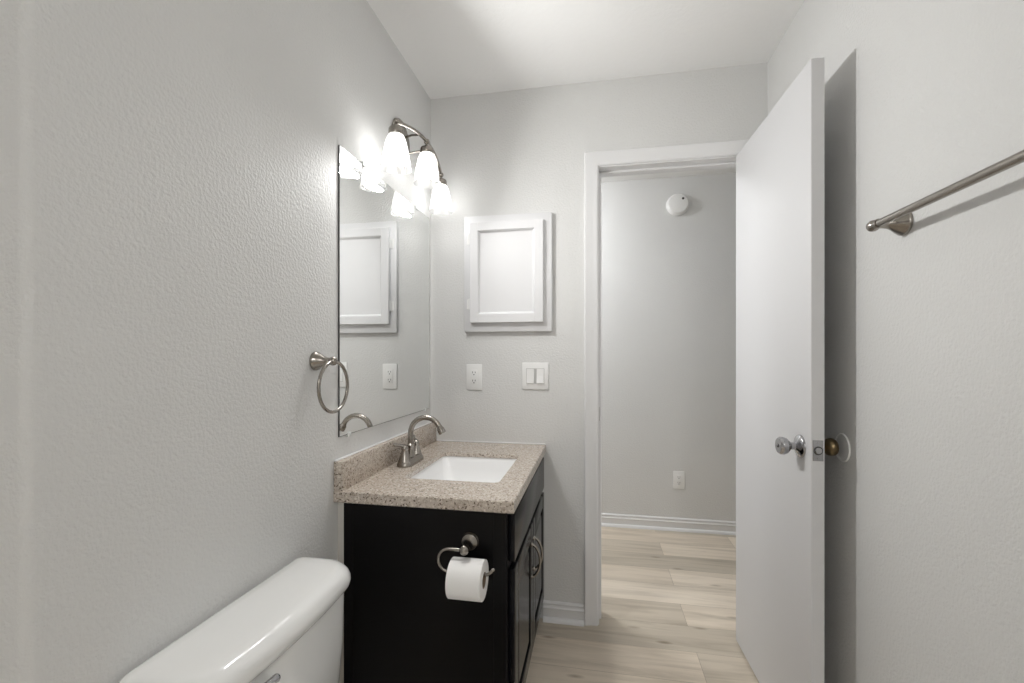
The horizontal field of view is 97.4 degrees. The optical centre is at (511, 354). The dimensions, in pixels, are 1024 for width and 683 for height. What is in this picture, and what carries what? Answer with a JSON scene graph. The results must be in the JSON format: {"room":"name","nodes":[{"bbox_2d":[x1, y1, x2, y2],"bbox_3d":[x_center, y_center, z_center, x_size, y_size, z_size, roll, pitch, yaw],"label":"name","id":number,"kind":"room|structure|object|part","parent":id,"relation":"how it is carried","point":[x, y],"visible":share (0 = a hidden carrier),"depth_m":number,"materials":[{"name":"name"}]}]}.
{"room":"bathroom","nodes":[
{"label":"bathroom","id":0,"kind":"room"},
{"bbox_2d":[0,0,430,682],"bbox_3d":[-0.700,-0.010,1.417,0.344,2.420,1.552,0,0,11],"label":"wall","id":1,"kind":"structure","parent":0,"point":[169,168],"depth_m":0.83,"materials":[{"name":"beige paint"}]},
{"bbox_2d":[309,352,348,413],"bbox_3d":[-0.519,0.077,1.260,0.068,0.173,0.150,0,0,11],"label":"towel ring","id":2,"kind":"object","parent":1,"relation":"attached to","point":[317,361],"visible":1,"depth_m":1.25,"materials":[{"name":"silver metal"}]},
{"bbox_3d":[-0.519,0.017,1.258,0.068,0.053,0.053,0,0,11],"label":"mounting post","id":3,"kind":"part","parent":2,"relation":"part of","materials":[{"name":"silver metal"}]},
{"bbox_2d":[338,145,428,436],"bbox_3d":[-0.460,-0.196,1.745,0.007,0.910,0.750,0,0,11],"label":"mirror","id":4,"kind":"object","parent":1,"relation":"attached to","point":[383,238],"visible":1,"depth_m":1.62,"materials":[{"name":"grey mirror"}]},
{"bbox_2d":[334,422,435,490],"bbox_3d":[-0.447,0.364,1.746,0.030,0.088,0.808,0,0,11],"label":"backsplash","id":5,"kind":"structure","parent":1,"relation":"attached to","point":[349,471],"depth_m":1.53,"materials":[{"name":"beige stone"}]},
{"bbox_2d":[388,118,446,207],"bbox_3d":[-0.369,-0.789,1.785,0.170,0.302,0.562,0,0,11],"label":"vanity light","id":6,"kind":"object","parent":1,"relation":"attached to","point":[399,152],"visible":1,"depth_m":1.76,"materials":[{"name":"brushed nickel"},{"name":"frosted white glass"}]},
{"bbox_3d":[-0.401,-0.707,1.557,0.056,0.087,0.056,0,0,11],"label":"bulb","id":7,"kind":"part","parent":6,"relation":"part of","materials":[{"name":"white glass"}]},
{"bbox_3d":[-0.378,-0.824,1.829,0.110,0.037,0.008,0,0,-15],"label":"support arm","id":8,"kind":"part","parent":6,"relation":"part of","materials":[{"name":"silver metal"}]},
{"bbox_3d":[-0.337,-0.741,1.778,0.056,0.087,0.056,0,0,11],"label":"bulb","id":9,"kind":"part","parent":6,"relation":"part of","materials":[{"name":"white glass"}]},
{"bbox_3d":[-0.317,-0.703,2.008,0.056,0.087,0.056,0,0,11],"label":"bulb","id":10,"kind":"part","parent":6,"relation":"part of","materials":[{"name":"white glass"}]},
{"bbox_2d":[367,0,803,181],"bbox_3d":[-0.081,-1.260,0.656,4.400,0.080,5.460,0,0,11],"label":"ceiling","id":11,"kind":"structure","parent":0,"point":[453,48],"depth_m":1.74,"materials":[{"name":"white paint"}]},
{"bbox_2d":[431,62,767,618],"bbox_3d":[0.188,-0.010,2.099,4.200,2.420,0.115,0,0,11],"label":"wall","id":12,"kind":"structure","parent":0,"point":[521,151],"depth_m":2.04,"materials":[{"name":"beige paint"}]},
{"bbox_2d":[466,364,481,389],"bbox_3d":[-0.177,0.103,2.103,0.075,0.120,0.008,0,0,11],"label":"power outlet","id":13,"kind":"object","parent":12,"relation":"attached to","point":[473,371],"visible":1,"depth_m":2.10,"materials":[{"name":"white plastic"}]},
{"bbox_2d":[471,370,476,383],"bbox_3d":[-0.177,0.103,2.101,0.033,0.068,0.003,0,0,11],"label":"receptacle","id":14,"kind":"object","parent":13,"relation":"attached to","point":[473,372],"depth_m":2.10,"materials":[{"name":"grey plastic"}]},
{"bbox_2d":[464,212,551,331],"bbox_3d":[-0.022,-0.375,2.057,0.408,0.536,0.042,0,0,11],"label":"medicine cabinet","id":15,"kind":"object","parent":12,"relation":"attached to","point":[508,258],"visible":1,"depth_m":2.05,"materials":[{"name":"white paint"}]},
{"bbox_2d":[522,363,548,389],"bbox_3d":[0.106,0.096,2.048,0.121,0.122,0.014,0,0,11],"label":"light switch","id":16,"kind":"object","parent":12,"relation":"attached to","point":[534,375],"visible":1,"depth_m":2.05,"materials":[{"name":"white plastic"}]},
{"bbox_2d":[543,600,583,626],"bbox_3d":[0.231,1.157,2.018,0.183,0.085,0.028,0,0,11],"label":"baseboard","id":17,"kind":"structure","parent":12,"relation":"attached to","point":[566,613],"depth_m":2.02,"materials":[{"name":"white paint"}]},
{"bbox_2d":[584,139,748,625],"bbox_3d":[0.695,0.150,1.995,0.736,2.100,0.135,0,0,11],"label":"door frame","id":18,"kind":"structure","parent":12,"relation":"attached to","point":[592,160],"depth_m":1.99,"materials":[{"name":"white paint"}]},
{"bbox_2d":[736,57,838,682],"bbox_3d":[0.909,0.179,1.571,0.159,2.022,0.645,0,0,11],"label":"door","id":19,"kind":"structure","parent":18,"relation":"attached to","point":[782,446],"depth_m":1.43,"materials":[{"name":"white paint"}]},
{"bbox_3d":[0.818,0.268,1.329,0.063,0.067,0.067,0,0,11],"label":"knob","id":20,"kind":"part","parent":19,"relation":"part of","materials":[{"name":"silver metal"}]},
{"bbox_3d":[0.856,0.268,1.258,0.027,0.058,0.003,0,0,11],"label":"latch plate","id":21,"kind":"part","parent":19,"relation":"part of","materials":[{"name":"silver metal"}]},
{"bbox_3d":[0.911,0.268,1.312,0.059,0.067,0.067,0,0,11],"label":"knob","id":22,"kind":"part","parent":19,"relation":"part of","materials":[{"name":"gold metal"}]},
{"bbox_2d":[526,526,758,682],"bbox_3d":[-0.081,1.240,0.656,4.400,0.080,5.460,0,0,11],"label":"floor","id":23,"kind":"structure","parent":0,"point":[668,598],"depth_m":2.00,"materials":[{"name":"brown wood"}]},
{"bbox_2d":[119,557,350,682],"bbox_3d":[-0.276,0.860,0.890,0.668,0.681,0.488,0,0,11],"label":"toilet","id":24,"kind":"object","parent":23,"relation":"on","point":[288,627],"visible":1,"depth_m":0.89,"materials":[{"name":"white ceramic"}]},
{"bbox_3d":[-0.453,0.594,0.794,0.028,0.028,0.097,0,0,14],"label":"flush lever","id":25,"kind":"part","parent":24,"relation":"part of","materials":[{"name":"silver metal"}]},
{"bbox_3d":[-0.516,0.714,0.935,0.166,0.283,0.456,0,0,11],"label":"tank","id":26,"kind":"part","parent":24,"relation":"part of","materials":[{"name":"white ceramic"}]},
{"bbox_2d":[338,457,543,682],"bbox_3d":[-0.176,0.822,1.703,0.581,0.756,0.789,0,0,11],"label":"vanity cabinet","id":27,"kind":"object","parent":23,"relation":"on","point":[401,625],"visible":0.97,"depth_m":1.33,"materials":[{"name":"black wood"}]},
{"bbox_2d":[333,422,545,513],"bbox_3d":[-0.191,0.380,1.699,0.551,0.127,0.810,0,0,11],"label":"countertop","id":28,"kind":"structure","parent":27,"relation":"on","point":[371,475],"depth_m":1.44,"materials":[{"name":"beige speckled stone"},{"name":"white porcelain"}]},
{"bbox_2d":[393,415,445,467],"bbox_3d":[-0.331,0.317,1.694,0.170,0.182,0.188,0,0,11],"label":"faucet","id":29,"kind":"object","parent":28,"relation":"on","point":[411,454],"visible":1,"depth_m":1.68,"materials":[{"name":"silver metal"}]},
{"bbox_3d":[-0.409,0.330,1.636,0.052,0.025,0.015,0,0,-42],"label":"lever","id":30,"kind":"part","parent":29,"relation":"part of","materials":[{"name":"silver metal"}]},
{"bbox_3d":[-0.394,0.360,1.652,0.047,0.059,0.047,0,0,11],"label":"handle","id":31,"kind":"part","parent":29,"relation":"part of","materials":[{"name":"silver metal"}]},
{"bbox_3d":[-0.384,0.395,1.704,0.058,0.026,0.160,0,0,11],"label":"plate","id":32,"kind":"part","parent":29,"relation":"part of","materials":[{"name":"silver metal"}]},
{"bbox_3d":[-0.374,0.360,1.756,0.047,0.059,0.047,0,0,11],"label":"handle","id":33,"kind":"part","parent":29,"relation":"part of","materials":[{"name":"silver metal"}]},
{"bbox_3d":[-0.325,0.307,1.694,0.159,0.163,0.040,0,0,11],"label":"spout","id":34,"kind":"part","parent":29,"relation":"part of","materials":[{"name":"silver metal"}]},
{"bbox_2d":[411,456,516,482],"bbox_3d":[-0.165,0.493,1.665,0.369,0.134,0.454,0,0,11],"label":"sink","id":35,"kind":"object","parent":28,"relation":"in","point":[453,468],"visible":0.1,"depth_m":1.86,"materials":[{"name":"white ceramic"}]},
{"bbox_2d":[437,531,494,576],"bbox_3d":[-0.123,0.553,1.255,0.165,0.094,0.077,0,0,11],"label":"toilet paper holder","id":36,"kind":"object","parent":27,"relation":"attached to","point":[470,541],"visible":0.94,"depth_m":1.24,"materials":[{"name":"silver metal"}]},
{"bbox_3d":[-0.130,0.534,1.233,0.027,0.027,0.032,0,0,11],"label":"knob","id":37,"kind":"part","parent":36,"relation":"part of","materials":[{"name":"silver metal"}]},
{"bbox_3d":[-0.127,0.565,1.230,0.165,0.071,0.010,0,0,11],"label":"hook arm","id":38,"kind":"part","parent":36,"relation":"part of","materials":[{"name":"silver metal"}]},
{"bbox_2d":[445,556,488,601],"bbox_3d":[-0.121,0.611,1.229,0.093,0.105,0.105,0,0,11],"label":"toilet paper roll","id":39,"kind":"object","parent":36,"relation":"hanging from","point":[465,580],"visible":0.97,"depth_m":1.19,"materials":[{"name":"white paper"}]},
{"bbox_3d":[-0.123,0.534,1.271,0.055,0.055,0.046,0,0,11],"label":"mounting post","id":40,"kind":"part","parent":36,"relation":"part of","materials":[{"name":"silver metal"}]},
{"bbox_3d":[0.048,0.772,1.662,0.020,0.656,0.786,0,0,11],"label":"frame","id":41,"kind":"part","parent":27,"relation":"part of","materials":[{"name":"black wood"}]},
{"bbox_3d":[0.034,0.852,1.478,0.018,0.472,0.374,0,0,11],"label":"cabinet door","id":42,"kind":"part","parent":27,"relation":"part of","materials":[{"name":"black paint"}]},
{"bbox_3d":[0.067,0.527,1.659,0.018,0.139,0.742,0,0,11],"label":"drawer","id":43,"kind":"part","parent":27,"relation":"part of","materials":[{"name":"black paint"}]},
{"bbox_3d":[0.088,0.745,1.629,0.035,0.133,0.017,0,0,11],"label":"pull handle","id":44,"kind":"part","parent":27,"relation":"part of","materials":[{"name":"silver metal"}]},
{"bbox_3d":[0.102,0.852,1.845,0.018,0.472,0.364,0,0,11],"label":"cabinet door","id":45,"kind":"part","parent":27,"relation":"part of","materials":[{"name":"black paint"}]},
{"bbox_3d":[0.099,0.745,1.688,0.035,0.133,0.017,0,0,11],"label":"pull handle","id":46,"kind":"part","parent":27,"relation":"part of","materials":[{"name":"silver metal"}]},
{"bbox_2d":[601,173,735,520],"bbox_3d":[0.407,-0.010,3.271,4.200,2.420,0.100,0,0,11],"label":"wall","id":47,"kind":"structure","parent":0,"point":[668,281],"depth_m":3.09,"materials":[{"name":"beige paint"}]},
{"bbox_2d":[601,513,735,535],"bbox_3d":[0.395,1.157,3.208,4.200,0.085,0.028,0,0,11],"label":"baseboard","id":48,"kind":"structure","parent":47,"relation":"attached to","point":[705,526],"depth_m":3.08,"materials":[{"name":"white paint"}]},
{"bbox_2d":[666,194,688,215],"bbox_3d":[1.129,-1.028,3.063,0.148,0.148,0.043,0,0,11],"label":"smoke detector","id":49,"kind":"object","parent":47,"relation":"attached to","point":[677,204],"visible":1,"depth_m":3.05,"materials":[{"name":"white plastic"}]},
{"bbox_2d":[673,471,684,488],"bbox_3d":[1.141,0.855,3.078,0.075,0.120,0.008,0,0,11],"label":"power outlet","id":50,"kind":"object","parent":47,"relation":"attached to","point":[678,476],"visible":1,"depth_m":3.08,"materials":[{"name":"white plastic"}]},
{"bbox_2d":[676,475,680,484],"bbox_3d":[1.141,0.855,3.076,0.033,0.068,0.003,0,0,11],"label":"receptacle","id":51,"kind":"object","parent":50,"relation":"attached to","point":[678,477],"depth_m":3.07,"materials":[{"name":"grey plastic"}]},
{"bbox_2d":[768,0,1023,682],"bbox_3d":[0.744,-0.010,-0.118,0.100,2.420,4.040,0,0,11],"label":"wall","id":52,"kind":"structure","parent":0,"point":[924,327],"depth_m":0.98,"materials":[{"name":"beige paint"}]},
{"bbox_2d":[835,433,850,461],"bbox_3d":[0.956,0.268,1.303,0.004,0.082,0.082,0,0,11],"label":"protector","id":53,"kind":"object","parent":52,"relation":"attached to","point":[843,455],"visible":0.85,"depth_m":1.29,"materials":[{"name":"white plastic"}]},
{"bbox_2d":[866,150,1023,235],"bbox_3d":[0.819,-0.305,0.757,0.072,0.057,0.647,0,0,11],"label":"towel bar","id":54,"kind":"object","parent":52,"relation":"attached to","point":[900,222],"visible":1,"depth_m":0.87,"materials":[{"name":"silver metal"}]},
{"bbox_3d":[0.874,-0.305,1.048,0.072,0.057,0.057,0,0,11],"label":"post","id":55,"kind":"part","parent":54,"relation":"part of","materials":[{"name":"silver metal"}]}
]}

